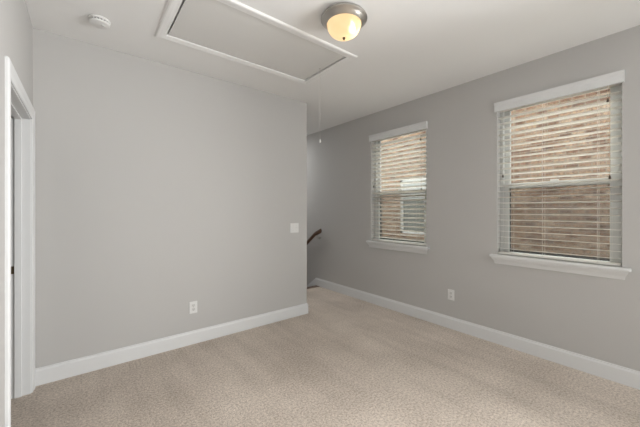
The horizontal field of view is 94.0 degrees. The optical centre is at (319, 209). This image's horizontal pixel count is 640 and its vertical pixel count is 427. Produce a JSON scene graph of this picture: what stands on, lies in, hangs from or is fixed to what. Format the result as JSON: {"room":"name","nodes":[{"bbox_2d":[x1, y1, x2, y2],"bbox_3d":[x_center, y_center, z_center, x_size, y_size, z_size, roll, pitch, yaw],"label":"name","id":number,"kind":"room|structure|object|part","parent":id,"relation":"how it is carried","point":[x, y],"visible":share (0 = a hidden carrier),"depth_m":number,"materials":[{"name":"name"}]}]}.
{"room":"upstairs loft room","nodes":[
{"label":"upstairs loft room","id":0,"kind":"room"},
{"bbox_2d":[0,0,32,426],"bbox_3d":[-0.277,0.088,-0.226,0.120,2.960,6.312,0,0,-39],"label":"wall","id":1,"kind":"structure","parent":0,"point":[16,29],"depth_m":1.45,"materials":[{"name":"beige paint"}]},
{"bbox_2d":[5,56,34,426],"bbox_3d":[-1.908,0.296,1.823,0.156,2.103,1.026,0,0,-39],"label":"door frame","id":2,"kind":"structure","parent":1,"relation":"in","point":[19,111],"depth_m":2.14,"materials":[{"name":"white paint"}]},
{"bbox_2d":[33,28,306,367],"bbox_3d":[-2.305,1.478,4.397,2.706,5.740,3.448,0,0,-39],"label":"wall","id":3,"kind":"structure","parent":0,"point":[160,188],"depth_m":2.79,"materials":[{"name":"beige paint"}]},
{"bbox_2d":[35,303,307,385],"bbox_3d":[-1.494,1.282,3.487,2.601,0.133,1.043,0,0,-39],"label":"baseboard","id":4,"kind":"structure","parent":3,"relation":"attached to","point":[70,368],"depth_m":2.78,"materials":[{"name":"white paint"}]},
{"bbox_2d":[189,301,196,313],"bbox_3d":[-1.276,0.981,3.007,0.078,0.120,0.008,0,0,-39],"label":"wall outlet","id":5,"kind":"object","parent":3,"relation":"attached to","point":[192,305],"visible":1,"depth_m":3.00,"materials":[{"name":"white plastic"}]},
{"bbox_2d":[290,223,298,232],"bbox_3d":[-0.319,0.226,3.764,0.126,0.120,0.016,0,0,-39],"label":"light switch","id":6,"kind":"object","parent":3,"relation":"attached to","point":[294,227],"visible":1,"depth_m":3.77,"materials":[{"name":"white plastic"}]},
{"bbox_2d":[11,287,639,426],"bbox_3d":[0.274,1.458,0.927,4.978,0.220,7.110,0,0,-39],"label":"floor","id":7,"kind":"structure","parent":0,"point":[348,361],"depth_m":2.32,"materials":[{"name":"beige carpet"}]},
{"bbox_2d":[307,278,319,288],"bbox_3d":[-1.095,2.158,5.846,0.990,1.885,2.290,0,0,-39],"label":"staircase","id":8,"kind":"structure","parent":7,"relation":"attached to","point":[312,284],"depth_m":5.37,"materials":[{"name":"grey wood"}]},
{"bbox_2d":[25,0,639,134],"bbox_3d":[-0.439,-1.517,1.951,5.138,0.250,9.920,0,0,-39],"label":"ceiling","id":9,"kind":"structure","parent":0,"point":[406,50],"depth_m":2.39,"materials":[{"name":"paint"}]},
{"bbox_2d":[88,14,110,28],"bbox_3d":[-1.615,-1.370,2.185,0.136,0.043,0.136,0,0,-39],"label":"smoke detector","id":10,"kind":"object","parent":9,"relation":"attached to","point":[98,21],"visible":1,"depth_m":2.16,"materials":[{"name":"white plastic"}]},
{"bbox_2d":[154,0,357,142],"bbox_3d":[-0.489,-1.035,2.538,1.498,0.742,0.782,0,0,-39],"label":"attic hatch","id":11,"kind":"object","parent":9,"relation":"attached to","point":[234,28],"visible":1,"depth_m":2.42,"materials":[{"name":"paint"}]},
{"bbox_3d":[-0.489,-1.385,2.538,1.498,0.014,0.782,0,0,-39],"label":"trim","id":12,"kind":"part","parent":11,"relation":"part of","materials":[{"name":"paint"}]},
{"bbox_3d":[-0.489,-1.399,2.538,1.326,0.013,0.634,0,0,-39],"label":"panel","id":13,"kind":"part","parent":11,"relation":"part of","materials":[{"name":"paint"}]},
{"bbox_2d":[321,2,366,40],"bbox_3d":[0.172,-1.306,2.143,0.331,0.171,0.331,0,0,-39],"label":"ceiling light","id":14,"kind":"object","parent":9,"relation":"attached to","point":[343,21],"visible":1,"depth_m":2.06,"materials":[{"name":"beige glass"}]},
{"bbox_2d":[403,182,425,199],"bbox_3d":[2.351,-0.472,7.241,0.010,0.460,0.780,0,0,-39],"label":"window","id":15,"kind":"structure","parent":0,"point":[412,184],"depth_m":7.29,"materials":[{"name":"grey"}]},
{"bbox_2d":[307,25,639,370],"bbox_3d":[1.508,1.478,3.502,0.160,5.740,9.920,0,0,-39],"label":"wall","id":16,"kind":"structure","parent":0,"point":[595,317],"depth_m":3.18,"materials":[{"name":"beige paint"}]},
{"bbox_2d":[307,229,321,244],"bbox_3d":[-0.685,1.155,6.052,0.095,1.667,2.278,0,0,-39],"label":"handrail","id":17,"kind":"object","parent":16,"relation":"attached to","point":[319,231],"visible":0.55,"depth_m":5.26,"materials":[{"name":"brown wood"}]},
{"bbox_2d":[366,130,429,253],"bbox_3d":[1.062,-0.266,4.022,0.206,1.612,1.000,0,0,-39],"label":"window","id":18,"kind":"structure","parent":16,"relation":"in","point":[375,244],"depth_m":4.14,"materials":[{"name":"white plastic"}]},
{"bbox_3d":[1.105,-0.313,4.056,0.070,1.518,0.894,0,0,-39],"label":"frame","id":19,"kind":"part","parent":18,"relation":"part of","materials":[{"name":"white plastic"}]},
{"bbox_2d":[369,121,427,245],"bbox_3d":[1.033,-0.319,3.999,0.102,1.518,0.926,0,0,-39],"label":"window blind","id":20,"kind":"object","parent":18,"relation":"attached to","point":[421,126],"visible":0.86,"depth_m":3.97,"materials":[{"name":"white paint"}]},
{"bbox_3d":[1.047,0.431,4.010,0.056,0.018,0.882,0,0,-39],"label":"rail","id":21,"kind":"part","parent":20,"relation":"part of","materials":[{"name":"white plastic"}]},
{"bbox_3d":[1.093,0.083,4.047,0.026,0.698,0.834,0,0,-39],"label":"sash","id":22,"kind":"part","parent":18,"relation":"part of","materials":[{"name":"white plastic"}]},
{"bbox_3d":[1.116,-0.630,4.066,0.026,0.832,0.834,0,0,-39],"label":"sash","id":23,"kind":"part","parent":18,"relation":"part of","materials":[{"name":"white plastic"}]},
{"bbox_3d":[1.138,0.101,4.083,0.011,0.681,0.834,0,0,-39],"label":"screen frame","id":24,"kind":"part","parent":18,"relation":"part of","materials":[{"name":"grey"}]},
{"bbox_2d":[448,289,453,300],"bbox_3d":[1.488,0.964,3.390,0.008,0.120,0.078,0,0,-39],"label":"wall outlet","id":25,"kind":"object","parent":16,"relation":"attached to","point":[450,292],"visible":1,"depth_m":3.39,"materials":[{"name":"white plastic"}]},
{"bbox_2d":[316,278,639,389],"bbox_3d":[2.179,1.282,2.518,0.015,0.133,7.225,0,0,-39],"label":"baseboard","id":26,"kind":"structure","parent":16,"relation":"attached to","point":[629,377],"depth_m":2.92,"materials":[{"name":"white paint"}]},
{"bbox_2d":[490,85,631,279],"bbox_3d":[2.112,-0.266,2.703,0.206,1.612,1.000,0,0,-39],"label":"window","id":27,"kind":"structure","parent":16,"relation":"in","point":[620,273],"depth_m":2.58,"materials":[{"name":"white plastic"}]},
{"bbox_2d":[494,70,624,265],"bbox_3d":[2.084,-0.319,2.681,0.103,1.518,0.926,0,0,-39],"label":"window blind","id":28,"kind":"object","parent":27,"relation":"attached to","point":[616,78],"visible":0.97,"depth_m":2.64,"materials":[{"name":"white paint"}]},
{"bbox_3d":[2.057,-0.308,2.742,0.069,1.468,0.002,0,0,-39],"label":"ladder cord","id":29,"kind":"part","parent":28,"relation":"part of","materials":[{"name":"white fabric"}]},
{"bbox_3d":[2.097,0.431,2.691,0.056,0.018,0.882,0,0,-39],"label":"rail","id":30,"kind":"part","parent":28,"relation":"part of","materials":[{"name":"white plastic"}]},
{"bbox_3d":[2.188,0.101,2.764,0.011,0.681,0.834,0,0,-39],"label":"screen frame","id":31,"kind":"part","parent":27,"relation":"part of","materials":[{"name":"grey"}]},
{"bbox_3d":[2.143,0.083,2.728,0.026,0.698,0.834,0,0,-39],"label":"sash","id":32,"kind":"part","parent":27,"relation":"part of","materials":[{"name":"white plastic"}]},
{"bbox_3d":[2.167,-0.630,2.747,0.026,0.832,0.834,0,0,-39],"label":"sash","id":33,"kind":"part","parent":27,"relation":"part of","materials":[{"name":"white plastic"}]},
{"label":"outside","id":34,"kind":"structure","parent":0,"visible":0},
{"bbox_3d":[1.630,4.448,5.772,2.859,0.200,23.000,0,0,-39],"label":"ground","id":35,"kind":"structure","parent":34,"visible":0},
{"bbox_2d":[381,88,609,258],"bbox_3d":[2.846,0.773,6.740,0.950,7.150,21.600,0,0,-39],"label":"brick house","id":36,"kind":"structure","parent":35,"relation":"on","point":[564,214],"depth_m":5.10,"materials":[{"name":"brown brick"}]},
{"bbox_3d":[2.363,-0.092,7.251,0.010,1.260,0.820,0,0,-39],"label":"pane","id":37,"kind":"part","parent":36,"relation":"part of","materials":[{"name":"grey"}]}
]}

